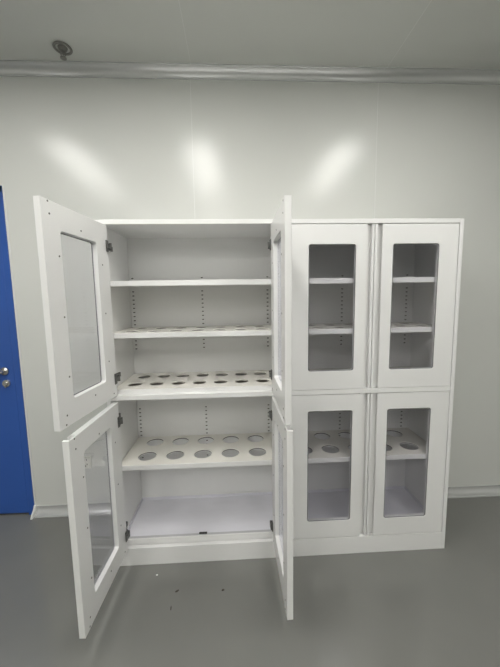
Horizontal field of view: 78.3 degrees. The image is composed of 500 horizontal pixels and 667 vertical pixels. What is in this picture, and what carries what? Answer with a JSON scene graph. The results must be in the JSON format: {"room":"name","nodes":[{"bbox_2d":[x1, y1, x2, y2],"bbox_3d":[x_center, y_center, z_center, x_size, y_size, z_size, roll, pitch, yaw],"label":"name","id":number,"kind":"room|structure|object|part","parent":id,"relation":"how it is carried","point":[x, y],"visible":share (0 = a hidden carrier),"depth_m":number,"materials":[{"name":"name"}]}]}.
{"room":"laboratory","nodes":[
{"label":"laboratory","id":0,"kind":"room"},
{"bbox_2d":[0,76,499,505],"bbox_3d":[-0.136,-0.191,2.027,7.600,2.763,0.100,-1,6,-3],"label":"wall","id":1,"kind":"structure","parent":0,"point":[94,148],"depth_m":1.90,"materials":[{"name":"paint"}]},
{"bbox_2d":[0,185,35,514],"bbox_3d":[-1.949,0.175,1.944,0.996,2.110,0.152,-1,6,-3],"label":"door","id":2,"kind":"structure","parent":1,"relation":"in","point":[17,489],"depth_m":1.98,"materials":[{"name":"blue paint"}]},
{"bbox_3d":[-1.606,0.243,1.921,0.152,0.052,0.058,-1,6,-3],"label":"lever handle","id":3,"kind":"part","parent":2,"relation":"part of","materials":[{"name":"metal"}]},
{"bbox_2d":[30,505,36,519],"bbox_3d":[-1.438,1.185,2.041,0.013,0.066,0.055,-1,6,-3],"label":"trim","id":4,"kind":"structure","parent":1,"relation":"attached to","point":[33,514],"depth_m":2.04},
{"bbox_2d":[84,456,91,468],"bbox_3d":[-1.094,0.857,2.043,0.076,0.086,0.010,-1,6,-3],"label":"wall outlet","id":5,"kind":"object","parent":1,"relation":"attached to","point":[87,459],"visible":0.61,"depth_m":2.04,"materials":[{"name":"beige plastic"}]},
{"bbox_2d":[190,81,194,212],"bbox_3d":[-0.334,-0.185,1.972,0.003,2.653,0.011,-1,6,-3],"label":"trim","id":6,"kind":"structure","parent":1,"relation":"attached to","point":[190,81],"depth_m":1.86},
{"bbox_2d":[0,60,499,84],"bbox_3d":[-0.153,-1.529,1.799,7.400,0.052,0.052,-1,6,-3],"label":"trim","id":7,"kind":"structure","parent":1,"relation":"attached to","point":[8,68],"depth_m":1.81,"materials":[{"name":"metal"}]},
{"bbox_2d":[34,485,499,517],"bbox_3d":[1.076,1.137,2.164,5.023,0.056,0.042,-1,6,-3],"label":"baseboard","id":8,"kind":"structure","parent":1,"relation":"attached to","point":[488,490],"depth_m":2.08,"materials":[{"name":"plastic"}]},
{"bbox_2d":[374,83,378,218],"bbox_3d":[0.802,-0.208,2.025,0.003,2.653,0.011,-1,6,-3],"label":"trim","id":9,"kind":"structure","parent":1,"relation":"attached to","point":[378,83],"depth_m":1.91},
{"bbox_2d":[0,496,499,666],"bbox_3d":[0.074,1.665,-1.661,7.600,0.100,7.857,-1,6,-3],"label":"floor","id":10,"kind":"structure","parent":0,"point":[424,607],"depth_m":1.42,"materials":[{"name":"grey concrete"}]},
{"bbox_2d":[33,195,292,638],"bbox_3d":[-0.279,0.350,1.546,0.924,1.800,0.832,-1,6,-3],"label":"storage cabinet","id":11,"kind":"object","parent":10,"relation":"on","point":[194,316],"visible":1,"depth_m":1.70,"materials":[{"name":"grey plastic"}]},
{"bbox_3d":[-0.703,-0.077,1.296,0.027,0.832,0.427,0,6,4],"label":"door","id":12,"kind":"part","parent":11,"relation":"part of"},
{"bbox_3d":[-0.666,0.770,1.371,0.027,0.809,0.427,-1,6,0],"label":"door","id":13,"kind":"part","parent":11,"relation":"part of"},
{"bbox_3d":[-0.721,0.335,1.745,0.020,1.799,0.392,-1,6,-3],"label":"panel","id":14,"kind":"part","parent":11,"relation":"part of","materials":[{"name":"white metal"}]},
{"bbox_3d":[-0.293,-0.557,1.659,0.864,0.022,0.380,-1,6,-3],"label":"panel","id":15,"kind":"part","parent":11,"relation":"part of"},
{"bbox_2d":[110,279,270,286],"bbox_3d":[-0.290,-0.273,1.705,0.862,0.027,0.348,-1,6,-3],"label":"shelf","id":16,"kind":"object","parent":11,"relation":"attached to","point":[113,282],"depth_m":1.54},
{"bbox_2d":[122,436,271,470],"bbox_3d":[-0.275,0.685,1.814,0.862,0.026,0.348,-1,6,-3],"label":"shelf","id":17,"kind":"object","parent":11,"relation":"attached to","point":[139,447],"depth_m":1.77,"materials":[{"name":"white metal"}]},
{"bbox_2d":[114,330,279,338],"bbox_3d":[-0.286,-0.015,1.734,0.862,0.026,0.348,-1,6,-3],"label":"shelf","id":18,"kind":"object","parent":11,"relation":"attached to","point":[118,334],"depth_m":1.57,"materials":[{"name":"white metal"}]},
{"bbox_3d":[-0.289,0.311,1.954,0.864,1.786,0.012,-1,6,-3],"label":"panel","id":19,"kind":"part","parent":11,"relation":"part of","materials":[{"name":"white metal"}]},
{"bbox_2d":[128,492,272,536],"bbox_3d":[-0.268,1.094,1.863,0.860,0.022,0.342,-1,6,-3],"label":"shelf","id":20,"kind":"object","parent":11,"relation":"on","point":[185,514],"depth_m":1.86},
{"bbox_3d":[-0.268,1.125,1.864,0.864,0.068,0.352,-1,6,-3],"label":"panel","id":21,"kind":"part","parent":11,"relation":"part of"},
{"bbox_3d":[0.161,0.317,1.786,0.020,1.799,0.392,-1,6,-3],"label":"panel","id":22,"kind":"part","parent":11,"relation":"part of","materials":[{"name":"white metal"}]},
{"bbox_3d":[0.131,-0.094,1.333,0.027,0.832,0.427,-1,6,-3],"label":"door","id":23,"kind":"part","parent":11,"relation":"part of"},
{"bbox_3d":[0.146,0.751,1.429,0.027,0.809,0.427,-1,6,-4],"label":"door","id":24,"kind":"part","parent":11,"relation":"part of","materials":[{"name":"white metal"}]},
{"bbox_2d":[290,218,463,556],"bbox_3d":[0.623,0.307,1.807,0.904,1.800,0.392,-1,6,-3],"label":"storage cabinet","id":25,"kind":"object","parent":10,"relation":"on","point":[375,302],"visible":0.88,"depth_m":1.67,"materials":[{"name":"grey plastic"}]},
{"bbox_3d":[0.423,0.721,1.660,0.427,0.809,0.027,-1,6,-3],"label":"door","id":26,"kind":"part","parent":25,"relation":"part of","materials":[{"name":"white metal"}]},
{"bbox_3d":[0.410,-0.124,1.564,0.427,0.832,0.027,-1,6,-3],"label":"door","id":27,"kind":"part","parent":25,"relation":"part of","materials":[{"name":"white metal"}]},
{"bbox_3d":[0.614,0.292,1.996,0.864,1.786,0.012,-1,6,-3],"label":"panel","id":28,"kind":"part","parent":25,"relation":"part of","materials":[{"name":"white metal"}]},
{"bbox_2d":[308,486,422,518],"bbox_3d":[0.634,1.075,1.905,0.860,0.022,0.342,-1,6,-3],"label":"shelf","id":29,"kind":"object","parent":25,"relation":"on","point":[323,501],"depth_m":1.96,"materials":[{"name":"white metal"}]},
{"bbox_2d":[308,431,425,462],"bbox_3d":[0.628,0.666,1.856,0.862,0.026,0.348,-1,6,-3],"label":"shelf","id":30,"kind":"object","parent":25,"relation":"attached to","point":[414,438],"depth_m":1.80,"materials":[{"name":"white metal"}]},
{"bbox_2d":[309,327,431,333],"bbox_3d":[0.617,-0.034,1.776,0.862,0.026,0.348,-1,6,-3],"label":"shelf","id":31,"kind":"object","parent":25,"relation":"attached to","point":[312,330],"depth_m":1.61,"materials":[{"name":"white metal"}]},
{"bbox_2d":[309,277,434,283],"bbox_3d":[0.613,-0.292,1.747,0.862,0.027,0.348,-1,6,-3],"label":"shelf","id":32,"kind":"object","parent":25,"relation":"attached to","point":[396,280],"depth_m":1.57,"materials":[{"name":"white metal"}]},
{"bbox_3d":[0.609,-0.576,1.701,0.864,0.022,0.380,-1,6,-3],"label":"panel","id":33,"kind":"part","parent":25,"relation":"part of","materials":[{"name":"white metal"}]},
{"bbox_3d":[0.853,0.712,1.680,0.427,0.809,0.027,-1,6,-3],"label":"door","id":34,"kind":"part","parent":25,"relation":"part of","materials":[{"name":"white metal"}]},
{"bbox_3d":[0.840,-0.134,1.584,0.427,0.832,0.027,-1,6,-3],"label":"door","id":35,"kind":"part","parent":25,"relation":"part of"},
{"bbox_3d":[1.064,0.298,1.827,0.020,1.799,0.392,-1,6,-3],"label":"panel","id":36,"kind":"part","parent":25,"relation":"part of","materials":[{"name":"white metal"}]},
{"bbox_2d":[0,0,499,69],"bbox_3d":[0.030,-1.180,-1.984,7.600,0.100,7.857,-1,6,-3],"label":"ceiling","id":37,"kind":"structure","parent":0,"point":[450,34],"depth_m":1.56,"materials":[{"name":"paint"}]},
{"bbox_2d":[52,41,72,60],"bbox_3d":[-0.999,-1.497,1.641,0.094,0.053,0.094,-1,6,-3],"label":"sprinkler","id":38,"kind":"object","parent":37,"relation":"attached to","point":[63,49],"visible":1,"depth_m":1.63,"materials":[{"name":"metal"}]},
{"bbox_2d":[178,0,190,63],"bbox_3d":[-0.156,-1.127,-2.013,0.003,0.011,7.605,-1,6,-3],"label":"trim","id":39,"kind":"structure","parent":37,"relation":"attached to","point":[178,0],"depth_m":1.55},
{"bbox_2d":[387,0,431,67],"bbox_3d":[0.995,-1.152,-1.960,0.003,0.011,7.605,-1,6,-3],"label":"trim","id":40,"kind":"structure","parent":37,"relation":"attached to","point":[431,0],"depth_m":1.56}
]}

